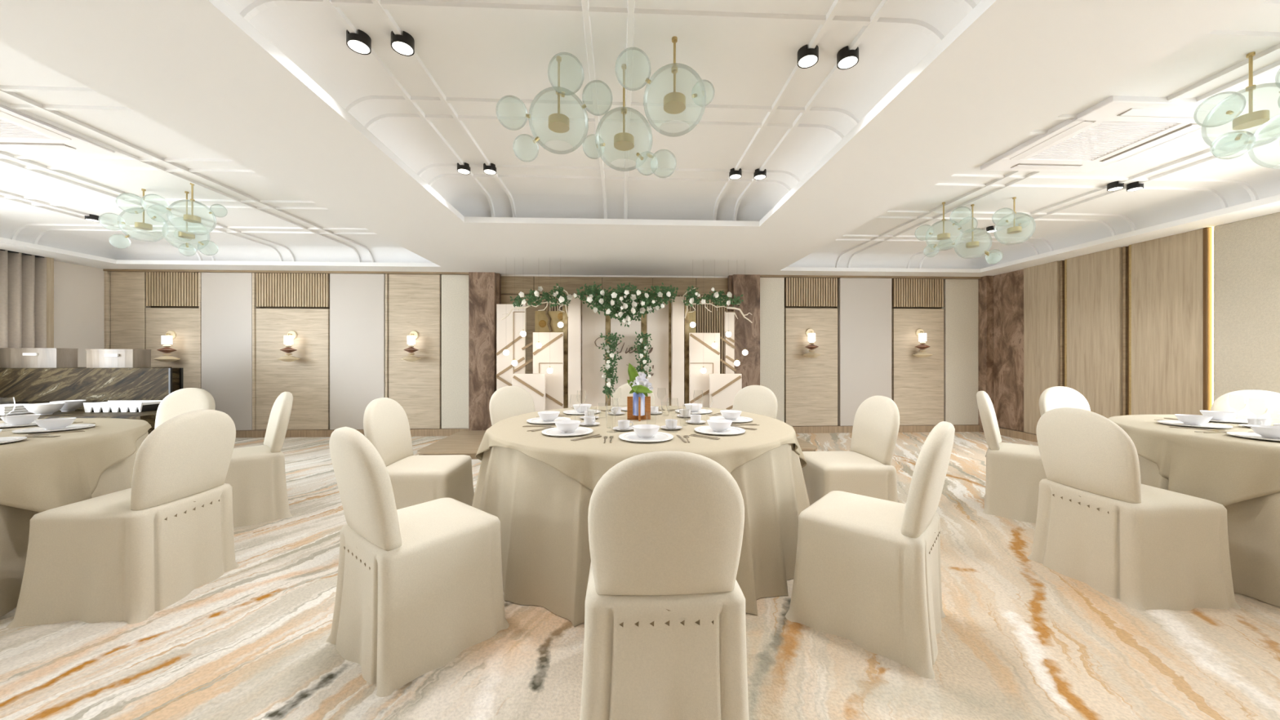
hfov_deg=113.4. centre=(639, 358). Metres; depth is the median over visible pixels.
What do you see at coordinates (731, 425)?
spoon
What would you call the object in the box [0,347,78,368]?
box
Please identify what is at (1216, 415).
rice bowl
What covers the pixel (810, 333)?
wall sconce
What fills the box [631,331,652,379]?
garland
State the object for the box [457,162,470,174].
spotlight
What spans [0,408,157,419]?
shelf
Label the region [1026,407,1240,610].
banquet chair
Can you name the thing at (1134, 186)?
recessed light
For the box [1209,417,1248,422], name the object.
charger plate
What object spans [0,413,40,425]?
rice bowl
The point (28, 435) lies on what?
spoon
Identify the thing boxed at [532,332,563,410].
backdrop panel
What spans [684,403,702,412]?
rice bowl
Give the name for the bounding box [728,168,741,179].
spotlight
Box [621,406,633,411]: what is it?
cup
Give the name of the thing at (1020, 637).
floor
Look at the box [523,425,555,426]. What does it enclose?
knife
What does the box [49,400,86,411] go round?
serving bowl
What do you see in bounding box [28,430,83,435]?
fork
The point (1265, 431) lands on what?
rice bowl
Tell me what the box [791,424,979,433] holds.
trim
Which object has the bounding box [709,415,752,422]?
charger plate
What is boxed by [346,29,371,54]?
recessed light
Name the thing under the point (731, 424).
fork
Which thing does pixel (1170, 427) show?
spoon
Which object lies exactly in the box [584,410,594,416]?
cup
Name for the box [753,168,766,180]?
spotlight
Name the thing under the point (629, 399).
stand
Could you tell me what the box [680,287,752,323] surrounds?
bare branch
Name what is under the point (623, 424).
cup
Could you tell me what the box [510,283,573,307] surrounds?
garland
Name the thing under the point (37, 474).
tablecloth
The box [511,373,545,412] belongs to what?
backdrop panel
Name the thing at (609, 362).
garland
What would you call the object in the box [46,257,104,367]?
wall
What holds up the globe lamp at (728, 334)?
hanging from the ceiling
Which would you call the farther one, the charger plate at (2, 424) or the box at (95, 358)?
the box at (95, 358)
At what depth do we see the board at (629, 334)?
6.00 m
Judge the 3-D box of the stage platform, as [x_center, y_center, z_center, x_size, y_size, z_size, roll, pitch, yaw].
[-0.259,1.155,5.824,4.920,0.090,1.500,0,0,-3]
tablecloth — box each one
[0,417,151,512]
[0,431,148,617]
[471,443,809,626]
[475,405,806,491]
[1107,414,1279,506]
[1137,454,1279,607]
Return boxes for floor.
[0,431,1279,719]
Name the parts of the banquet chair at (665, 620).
seat, backrest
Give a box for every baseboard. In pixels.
[235,427,468,437]
[998,426,1037,442]
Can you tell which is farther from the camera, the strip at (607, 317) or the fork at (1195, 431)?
the strip at (607, 317)
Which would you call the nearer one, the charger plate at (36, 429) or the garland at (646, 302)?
the charger plate at (36, 429)
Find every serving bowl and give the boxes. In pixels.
[23,402,65,415]
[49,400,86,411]
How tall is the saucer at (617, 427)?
0.013 m
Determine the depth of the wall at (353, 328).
6.51 m
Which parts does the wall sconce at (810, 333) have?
plate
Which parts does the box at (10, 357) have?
label plate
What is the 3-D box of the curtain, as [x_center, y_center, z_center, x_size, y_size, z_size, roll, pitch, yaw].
[-7.828,-0.080,4.787,0.144,2.520,1.460,0,0,-3]
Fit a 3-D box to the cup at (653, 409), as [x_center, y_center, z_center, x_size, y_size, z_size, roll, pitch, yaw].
[0.104,0.405,3.303,0.085,0.050,0.074,0,0,34]
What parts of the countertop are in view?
panel, panel, frame post, frame post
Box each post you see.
[568,294,581,408]
[671,296,684,406]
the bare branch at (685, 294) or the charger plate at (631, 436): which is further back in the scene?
the bare branch at (685, 294)
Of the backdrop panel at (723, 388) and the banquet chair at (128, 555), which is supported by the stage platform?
the backdrop panel at (723, 388)
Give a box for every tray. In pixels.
[0,404,25,408]
[0,404,31,415]
[0,407,26,410]
[0,409,27,413]
[0,411,31,415]
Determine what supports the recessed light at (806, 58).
in the ceiling
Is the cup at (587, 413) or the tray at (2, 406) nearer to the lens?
the cup at (587, 413)
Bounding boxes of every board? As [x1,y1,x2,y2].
[582,298,605,406]
[610,298,640,405]
[646,298,668,405]
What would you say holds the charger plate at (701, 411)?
on the tablecloth at (585, 461)
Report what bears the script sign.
attached to the board at (629, 334)
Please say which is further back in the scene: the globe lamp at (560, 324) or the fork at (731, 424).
the globe lamp at (560, 324)
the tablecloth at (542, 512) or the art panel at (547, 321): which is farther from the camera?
the art panel at (547, 321)
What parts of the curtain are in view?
rail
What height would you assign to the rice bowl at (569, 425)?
0.057 m
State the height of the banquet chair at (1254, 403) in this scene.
0.933 m
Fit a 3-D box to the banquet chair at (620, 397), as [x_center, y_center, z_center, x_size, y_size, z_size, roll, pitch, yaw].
[-0.054,0.733,4.383,0.564,0.933,0.609,0,0,-3]
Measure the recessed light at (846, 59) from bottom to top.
0.056 m
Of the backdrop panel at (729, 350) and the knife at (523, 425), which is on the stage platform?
the backdrop panel at (729, 350)
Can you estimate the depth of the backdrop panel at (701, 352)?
5.88 m
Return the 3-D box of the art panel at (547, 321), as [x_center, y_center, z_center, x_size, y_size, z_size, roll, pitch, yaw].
[-1.317,0.172,6.149,0.435,1.876,0.058,0,0,-3]
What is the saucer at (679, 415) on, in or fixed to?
on the tablecloth at (585, 461)
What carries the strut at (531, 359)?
attached to the backdrop panel at (504, 327)
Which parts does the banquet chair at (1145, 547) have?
backrest, seat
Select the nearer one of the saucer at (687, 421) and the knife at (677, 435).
the knife at (677, 435)
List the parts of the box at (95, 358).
label plate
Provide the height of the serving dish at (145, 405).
0.108 m
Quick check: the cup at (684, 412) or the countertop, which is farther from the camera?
the countertop
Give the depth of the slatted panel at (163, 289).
6.35 m
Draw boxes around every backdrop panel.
[495,303,525,390]
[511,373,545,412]
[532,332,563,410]
[688,333,719,407]
[709,373,742,409]
[724,311,735,373]
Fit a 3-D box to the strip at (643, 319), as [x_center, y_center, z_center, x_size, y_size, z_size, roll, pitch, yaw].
[0.056,0.149,6.064,0.075,1.922,0.050,0,0,-3]
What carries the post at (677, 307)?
on the stage platform
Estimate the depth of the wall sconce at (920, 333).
6.67 m
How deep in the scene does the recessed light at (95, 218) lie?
4.71 m
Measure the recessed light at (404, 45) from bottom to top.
0.056 m
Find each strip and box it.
[562,302,568,408]
[581,302,582,404]
[605,308,610,405]
[641,306,646,377]
[668,302,671,405]
[684,302,688,406]
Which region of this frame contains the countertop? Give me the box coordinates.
[0,367,183,434]
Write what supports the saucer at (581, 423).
on the tablecloth at (585, 461)
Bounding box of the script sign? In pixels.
[595,337,653,375]
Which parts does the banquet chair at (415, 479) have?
backrest, seat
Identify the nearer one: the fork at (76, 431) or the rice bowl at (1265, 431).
the rice bowl at (1265, 431)
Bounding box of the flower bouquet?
[626,363,653,396]
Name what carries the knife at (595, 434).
on the tablecloth at (585, 461)
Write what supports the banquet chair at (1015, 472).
on the floor
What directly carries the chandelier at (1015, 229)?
hanging from the ceiling
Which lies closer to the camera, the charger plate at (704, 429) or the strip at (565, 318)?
the charger plate at (704, 429)
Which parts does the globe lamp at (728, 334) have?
globe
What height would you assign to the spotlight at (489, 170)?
0.056 m
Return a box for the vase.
[633,391,644,416]
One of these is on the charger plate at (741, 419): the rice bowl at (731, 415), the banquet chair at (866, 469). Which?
the rice bowl at (731, 415)
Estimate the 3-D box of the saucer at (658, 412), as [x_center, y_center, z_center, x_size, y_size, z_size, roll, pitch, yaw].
[0.109,0.430,3.300,0.136,0.013,0.136,0,0,-3]
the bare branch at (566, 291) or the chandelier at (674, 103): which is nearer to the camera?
the chandelier at (674, 103)
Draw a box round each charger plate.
[0,421,37,427]
[0,436,27,443]
[11,423,95,432]
[526,417,570,423]
[541,426,593,435]
[563,408,600,414]
[618,431,673,442]
[675,408,712,413]
[694,425,745,435]
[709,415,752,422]
[1156,420,1232,427]
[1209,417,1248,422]
[1226,431,1279,441]
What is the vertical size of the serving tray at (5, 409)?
0.094 m
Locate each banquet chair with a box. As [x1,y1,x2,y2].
[6,409,239,628]
[154,387,215,429]
[224,391,293,528]
[325,426,509,697]
[363,397,474,509]
[488,386,534,426]
[579,450,749,719]
[612,382,654,405]
[732,385,777,418]
[785,421,955,679]
[801,395,899,505]
[976,391,1046,523]
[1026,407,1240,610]
[1039,386,1090,416]
[1210,390,1279,417]
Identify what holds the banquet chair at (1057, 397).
on the floor
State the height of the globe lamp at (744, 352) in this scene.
1.294 m
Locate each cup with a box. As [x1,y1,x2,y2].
[583,415,595,424]
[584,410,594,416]
[610,406,621,413]
[617,419,633,429]
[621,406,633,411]
[650,406,658,413]
[665,418,677,428]
[679,408,690,417]
[690,413,701,422]
[1247,417,1267,425]
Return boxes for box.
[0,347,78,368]
[85,349,151,368]
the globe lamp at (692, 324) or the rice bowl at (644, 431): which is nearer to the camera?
the rice bowl at (644, 431)
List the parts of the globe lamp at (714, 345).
globe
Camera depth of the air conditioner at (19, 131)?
3.01 m
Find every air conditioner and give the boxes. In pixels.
[0,104,115,153]
[980,95,1256,172]
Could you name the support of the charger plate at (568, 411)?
on the tablecloth at (585, 461)
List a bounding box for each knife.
[26,435,56,437]
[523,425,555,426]
[570,434,599,440]
[675,434,686,442]
[1168,426,1222,430]
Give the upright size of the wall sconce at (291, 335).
0.475 m
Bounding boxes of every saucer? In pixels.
[579,422,599,426]
[608,412,625,415]
[612,426,633,431]
[650,411,662,414]
[660,425,682,430]
[676,414,690,417]
[685,420,706,424]
[1238,424,1250,427]
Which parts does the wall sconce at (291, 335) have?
plate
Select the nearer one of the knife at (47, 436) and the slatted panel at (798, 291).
the knife at (47, 436)
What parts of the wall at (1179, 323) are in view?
marble panel, wood panel, wood panel, wood panel, fabric panel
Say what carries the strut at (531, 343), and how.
attached to the backdrop panel at (504, 327)
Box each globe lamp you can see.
[502,348,509,355]
[511,257,517,366]
[520,329,526,337]
[535,341,542,348]
[546,366,552,373]
[557,320,563,327]
[689,320,695,327]
[700,366,706,373]
[711,259,717,348]
[725,259,731,337]
[733,359,739,365]
[742,348,747,355]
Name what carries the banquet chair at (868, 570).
on the floor
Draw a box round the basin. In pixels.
[100,400,161,404]
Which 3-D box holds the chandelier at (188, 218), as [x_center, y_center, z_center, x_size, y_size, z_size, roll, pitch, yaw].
[-4.463,-1.287,3.974,1.102,0.650,0.527,0,0,16]
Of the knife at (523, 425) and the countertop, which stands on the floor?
the countertop
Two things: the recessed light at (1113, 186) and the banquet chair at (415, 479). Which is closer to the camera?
the banquet chair at (415, 479)
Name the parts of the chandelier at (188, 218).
globe, globe, globe, globe, rod, globe, globe, globe, globe, globe, rod, globe, rod, globe, globe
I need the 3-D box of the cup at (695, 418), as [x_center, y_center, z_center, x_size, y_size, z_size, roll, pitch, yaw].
[0.378,0.405,2.831,0.074,0.050,0.085,0,0,34]
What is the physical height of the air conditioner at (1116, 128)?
0.050 m
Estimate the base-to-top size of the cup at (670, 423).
0.050 m
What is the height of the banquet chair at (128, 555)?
0.933 m
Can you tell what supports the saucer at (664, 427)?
on the tablecloth at (585, 461)
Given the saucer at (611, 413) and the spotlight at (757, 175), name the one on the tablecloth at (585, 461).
the saucer at (611, 413)
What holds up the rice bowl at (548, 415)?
on the charger plate at (535, 420)
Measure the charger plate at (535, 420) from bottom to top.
0.013 m
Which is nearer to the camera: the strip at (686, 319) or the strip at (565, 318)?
the strip at (565, 318)
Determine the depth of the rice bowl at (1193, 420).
2.70 m
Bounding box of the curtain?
[0,248,46,347]
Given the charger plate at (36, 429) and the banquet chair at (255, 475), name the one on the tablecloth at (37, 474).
the charger plate at (36, 429)
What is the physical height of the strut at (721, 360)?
0.186 m
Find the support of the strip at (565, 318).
on the stage platform
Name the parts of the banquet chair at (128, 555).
seat, backrest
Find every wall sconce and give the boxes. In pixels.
[153,330,180,362]
[276,330,300,361]
[400,330,421,361]
[803,328,820,358]
[912,328,933,357]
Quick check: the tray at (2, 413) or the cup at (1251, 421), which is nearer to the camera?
the cup at (1251, 421)
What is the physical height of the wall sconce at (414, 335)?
0.475 m
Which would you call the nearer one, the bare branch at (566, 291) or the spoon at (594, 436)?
the spoon at (594, 436)
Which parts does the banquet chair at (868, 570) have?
seat, backrest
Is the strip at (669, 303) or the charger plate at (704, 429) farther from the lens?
the strip at (669, 303)
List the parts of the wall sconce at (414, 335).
plate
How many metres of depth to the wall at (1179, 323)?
4.80 m
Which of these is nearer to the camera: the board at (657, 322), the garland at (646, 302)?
the garland at (646, 302)
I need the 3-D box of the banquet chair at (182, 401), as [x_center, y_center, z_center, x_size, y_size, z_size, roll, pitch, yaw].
[-4.059,0.733,3.553,0.564,0.933,0.609,0,0,-3]
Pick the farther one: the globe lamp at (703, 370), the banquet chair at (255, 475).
the globe lamp at (703, 370)
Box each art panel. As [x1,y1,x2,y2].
[534,306,562,332]
[688,311,696,333]
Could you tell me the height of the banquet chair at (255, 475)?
0.933 m
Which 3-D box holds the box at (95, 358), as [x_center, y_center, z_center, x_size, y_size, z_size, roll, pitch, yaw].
[-6.486,0.001,5.209,0.546,0.228,0.257,0,0,-3]
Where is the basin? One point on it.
(109, 402)
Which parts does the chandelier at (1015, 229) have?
globe, globe, rod, globe, globe, globe, rod, globe, globe, globe, globe, rod, globe, globe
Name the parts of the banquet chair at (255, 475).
seat, backrest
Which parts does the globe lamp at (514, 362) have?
globe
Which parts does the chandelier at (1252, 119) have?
globe, globe, globe, globe, rod, globe, globe, globe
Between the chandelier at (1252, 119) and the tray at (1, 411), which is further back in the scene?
the tray at (1, 411)
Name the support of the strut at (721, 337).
attached to the backdrop panel at (729, 350)
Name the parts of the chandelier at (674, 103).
globe, globe, globe, rod, globe, globe, globe, rod, globe, globe, globe, globe, rod, globe, globe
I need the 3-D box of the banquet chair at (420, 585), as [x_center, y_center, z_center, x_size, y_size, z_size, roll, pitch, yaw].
[-0.969,0.733,1.840,0.564,0.933,0.609,0,0,38]
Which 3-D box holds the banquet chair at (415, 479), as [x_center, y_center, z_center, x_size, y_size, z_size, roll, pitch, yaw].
[-1.488,0.733,2.869,0.609,0.933,0.564,0,0,-3]
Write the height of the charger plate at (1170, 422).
0.013 m
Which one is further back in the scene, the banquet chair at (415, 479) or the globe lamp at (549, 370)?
the globe lamp at (549, 370)
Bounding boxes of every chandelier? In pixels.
[98,182,227,256]
[496,35,714,177]
[915,196,1035,264]
[1193,51,1279,168]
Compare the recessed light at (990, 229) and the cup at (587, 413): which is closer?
the cup at (587, 413)
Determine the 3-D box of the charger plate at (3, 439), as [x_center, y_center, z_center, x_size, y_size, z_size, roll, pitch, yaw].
[-3.366,0.430,2.128,0.298,0.013,0.298,0,0,-3]
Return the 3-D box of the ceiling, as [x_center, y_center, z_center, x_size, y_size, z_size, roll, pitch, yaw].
[-0.923,-1.530,2.411,13.970,0.400,8.900,0,0,-3]
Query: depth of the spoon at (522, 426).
2.68 m
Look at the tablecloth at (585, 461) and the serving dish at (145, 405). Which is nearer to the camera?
the tablecloth at (585, 461)
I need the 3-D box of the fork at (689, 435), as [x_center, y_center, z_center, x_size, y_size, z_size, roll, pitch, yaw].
[0.350,0.434,2.313,0.188,0.002,0.020,0,0,42]
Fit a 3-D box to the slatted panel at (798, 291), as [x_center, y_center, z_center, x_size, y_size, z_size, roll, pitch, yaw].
[2.772,-1.070,6.835,0.855,0.460,0.110,0,0,-3]
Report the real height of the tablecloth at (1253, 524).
0.753 m
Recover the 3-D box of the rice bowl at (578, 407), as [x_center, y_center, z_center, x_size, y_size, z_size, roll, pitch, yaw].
[-0.464,0.400,3.359,0.152,0.057,0.152,0,0,42]
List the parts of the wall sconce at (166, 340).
plate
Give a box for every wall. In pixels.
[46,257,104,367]
[102,269,981,430]
[977,212,1279,434]
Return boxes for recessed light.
[84,213,99,222]
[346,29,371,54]
[391,31,414,56]
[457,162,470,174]
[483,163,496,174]
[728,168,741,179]
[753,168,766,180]
[797,44,818,68]
[836,45,858,69]
[986,226,997,232]
[1106,181,1124,191]
[1126,181,1143,191]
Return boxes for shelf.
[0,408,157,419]
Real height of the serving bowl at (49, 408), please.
0.116 m
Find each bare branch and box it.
[501,285,568,319]
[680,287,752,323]
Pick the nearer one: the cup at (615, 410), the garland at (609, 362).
the cup at (615, 410)
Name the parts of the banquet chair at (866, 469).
seat, backrest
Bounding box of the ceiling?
[0,0,1279,276]
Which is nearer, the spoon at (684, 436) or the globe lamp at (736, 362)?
the spoon at (684, 436)
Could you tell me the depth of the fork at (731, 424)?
2.74 m
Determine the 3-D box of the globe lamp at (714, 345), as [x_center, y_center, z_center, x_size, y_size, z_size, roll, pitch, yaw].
[1.006,-0.734,5.660,0.078,1.201,0.078,0,0,-3]
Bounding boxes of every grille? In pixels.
[0,119,45,137]
[1030,120,1177,159]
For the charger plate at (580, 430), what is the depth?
2.44 m
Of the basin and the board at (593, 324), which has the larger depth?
the board at (593, 324)
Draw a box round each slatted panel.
[146,271,199,306]
[256,272,329,307]
[784,277,837,306]
[891,278,943,307]
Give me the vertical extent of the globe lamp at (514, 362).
1.436 m
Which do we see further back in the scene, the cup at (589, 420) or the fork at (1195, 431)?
the cup at (589, 420)
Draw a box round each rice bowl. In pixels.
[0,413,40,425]
[33,417,75,429]
[537,410,559,421]
[554,419,580,432]
[572,404,591,412]
[631,424,659,438]
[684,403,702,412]
[706,418,732,431]
[720,409,742,420]
[1174,413,1212,425]
[1200,410,1235,420]
[1248,425,1279,439]
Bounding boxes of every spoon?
[25,435,59,436]
[522,426,551,426]
[573,435,601,440]
[683,435,689,442]
[730,425,756,429]
[1169,426,1220,431]
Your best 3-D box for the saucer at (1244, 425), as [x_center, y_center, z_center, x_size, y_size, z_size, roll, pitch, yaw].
[3.872,0.430,2.635,0.136,0.013,0.136,0,0,42]
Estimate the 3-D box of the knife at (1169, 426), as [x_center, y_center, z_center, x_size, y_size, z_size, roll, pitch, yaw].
[3.447,0.434,2.602,0.218,0.003,0.014,0,0,38]
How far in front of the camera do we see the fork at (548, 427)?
2.59 m
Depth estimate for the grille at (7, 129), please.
2.93 m
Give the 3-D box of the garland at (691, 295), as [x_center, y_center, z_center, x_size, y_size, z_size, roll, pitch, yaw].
[1.007,-0.857,5.800,0.845,0.297,0.245,0,0,-3]
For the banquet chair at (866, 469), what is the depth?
2.83 m
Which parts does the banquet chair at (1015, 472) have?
backrest, seat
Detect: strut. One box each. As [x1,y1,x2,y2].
[512,358,533,372]
[521,342,533,350]
[720,336,735,348]
[720,359,736,371]
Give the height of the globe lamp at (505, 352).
1.296 m
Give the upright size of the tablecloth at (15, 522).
0.753 m
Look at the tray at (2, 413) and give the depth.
4.48 m
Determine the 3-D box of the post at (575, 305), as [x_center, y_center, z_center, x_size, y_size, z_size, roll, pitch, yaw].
[-0.916,0.115,5.905,0.169,1.989,0.160,0,0,-3]
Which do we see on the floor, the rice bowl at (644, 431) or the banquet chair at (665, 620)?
the banquet chair at (665, 620)
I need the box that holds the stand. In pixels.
[626,395,650,421]
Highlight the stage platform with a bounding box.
[417,430,817,458]
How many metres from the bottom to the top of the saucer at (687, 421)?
0.013 m
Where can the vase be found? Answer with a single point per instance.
(636, 395)
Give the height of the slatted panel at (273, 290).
0.510 m
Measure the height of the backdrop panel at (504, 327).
1.873 m
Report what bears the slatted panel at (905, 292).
in the wall at (353, 328)
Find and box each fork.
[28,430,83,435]
[31,431,83,435]
[527,426,554,431]
[688,435,718,439]
[690,433,719,438]
[730,424,759,425]
[731,423,756,424]
[1195,431,1226,431]
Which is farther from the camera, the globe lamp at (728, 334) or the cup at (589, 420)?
the globe lamp at (728, 334)
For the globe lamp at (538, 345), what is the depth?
5.53 m
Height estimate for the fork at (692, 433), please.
0.002 m
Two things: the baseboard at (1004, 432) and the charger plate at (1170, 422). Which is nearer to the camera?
the charger plate at (1170, 422)
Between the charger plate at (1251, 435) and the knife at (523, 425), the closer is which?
the charger plate at (1251, 435)
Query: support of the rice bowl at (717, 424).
on the charger plate at (704, 429)
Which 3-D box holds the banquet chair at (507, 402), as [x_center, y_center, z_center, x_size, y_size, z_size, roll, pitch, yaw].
[-1.064,0.733,3.915,0.609,0.933,0.564,0,0,42]
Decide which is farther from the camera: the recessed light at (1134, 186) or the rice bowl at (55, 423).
the recessed light at (1134, 186)
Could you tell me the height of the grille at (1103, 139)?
0.036 m
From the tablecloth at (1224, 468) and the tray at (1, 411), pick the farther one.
the tray at (1, 411)
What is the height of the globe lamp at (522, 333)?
1.049 m
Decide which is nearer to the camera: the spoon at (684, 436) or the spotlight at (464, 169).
the spoon at (684, 436)
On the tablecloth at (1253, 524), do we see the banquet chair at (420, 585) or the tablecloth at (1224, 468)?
the tablecloth at (1224, 468)
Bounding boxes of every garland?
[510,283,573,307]
[573,281,678,327]
[598,331,624,398]
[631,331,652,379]
[683,285,743,307]
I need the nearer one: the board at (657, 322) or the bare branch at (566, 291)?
the bare branch at (566, 291)
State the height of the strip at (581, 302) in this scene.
1.917 m
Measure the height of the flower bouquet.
0.355 m
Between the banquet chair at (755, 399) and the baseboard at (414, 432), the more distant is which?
the baseboard at (414, 432)
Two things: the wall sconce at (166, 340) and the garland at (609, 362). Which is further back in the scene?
the wall sconce at (166, 340)
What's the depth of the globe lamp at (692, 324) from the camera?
5.62 m
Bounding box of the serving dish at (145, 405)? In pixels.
[83,400,162,412]
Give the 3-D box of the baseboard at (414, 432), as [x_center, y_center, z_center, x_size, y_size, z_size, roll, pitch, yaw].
[-5.322,1.147,6.460,5.340,0.106,0.140,0,0,-3]
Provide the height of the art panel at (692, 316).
1.814 m

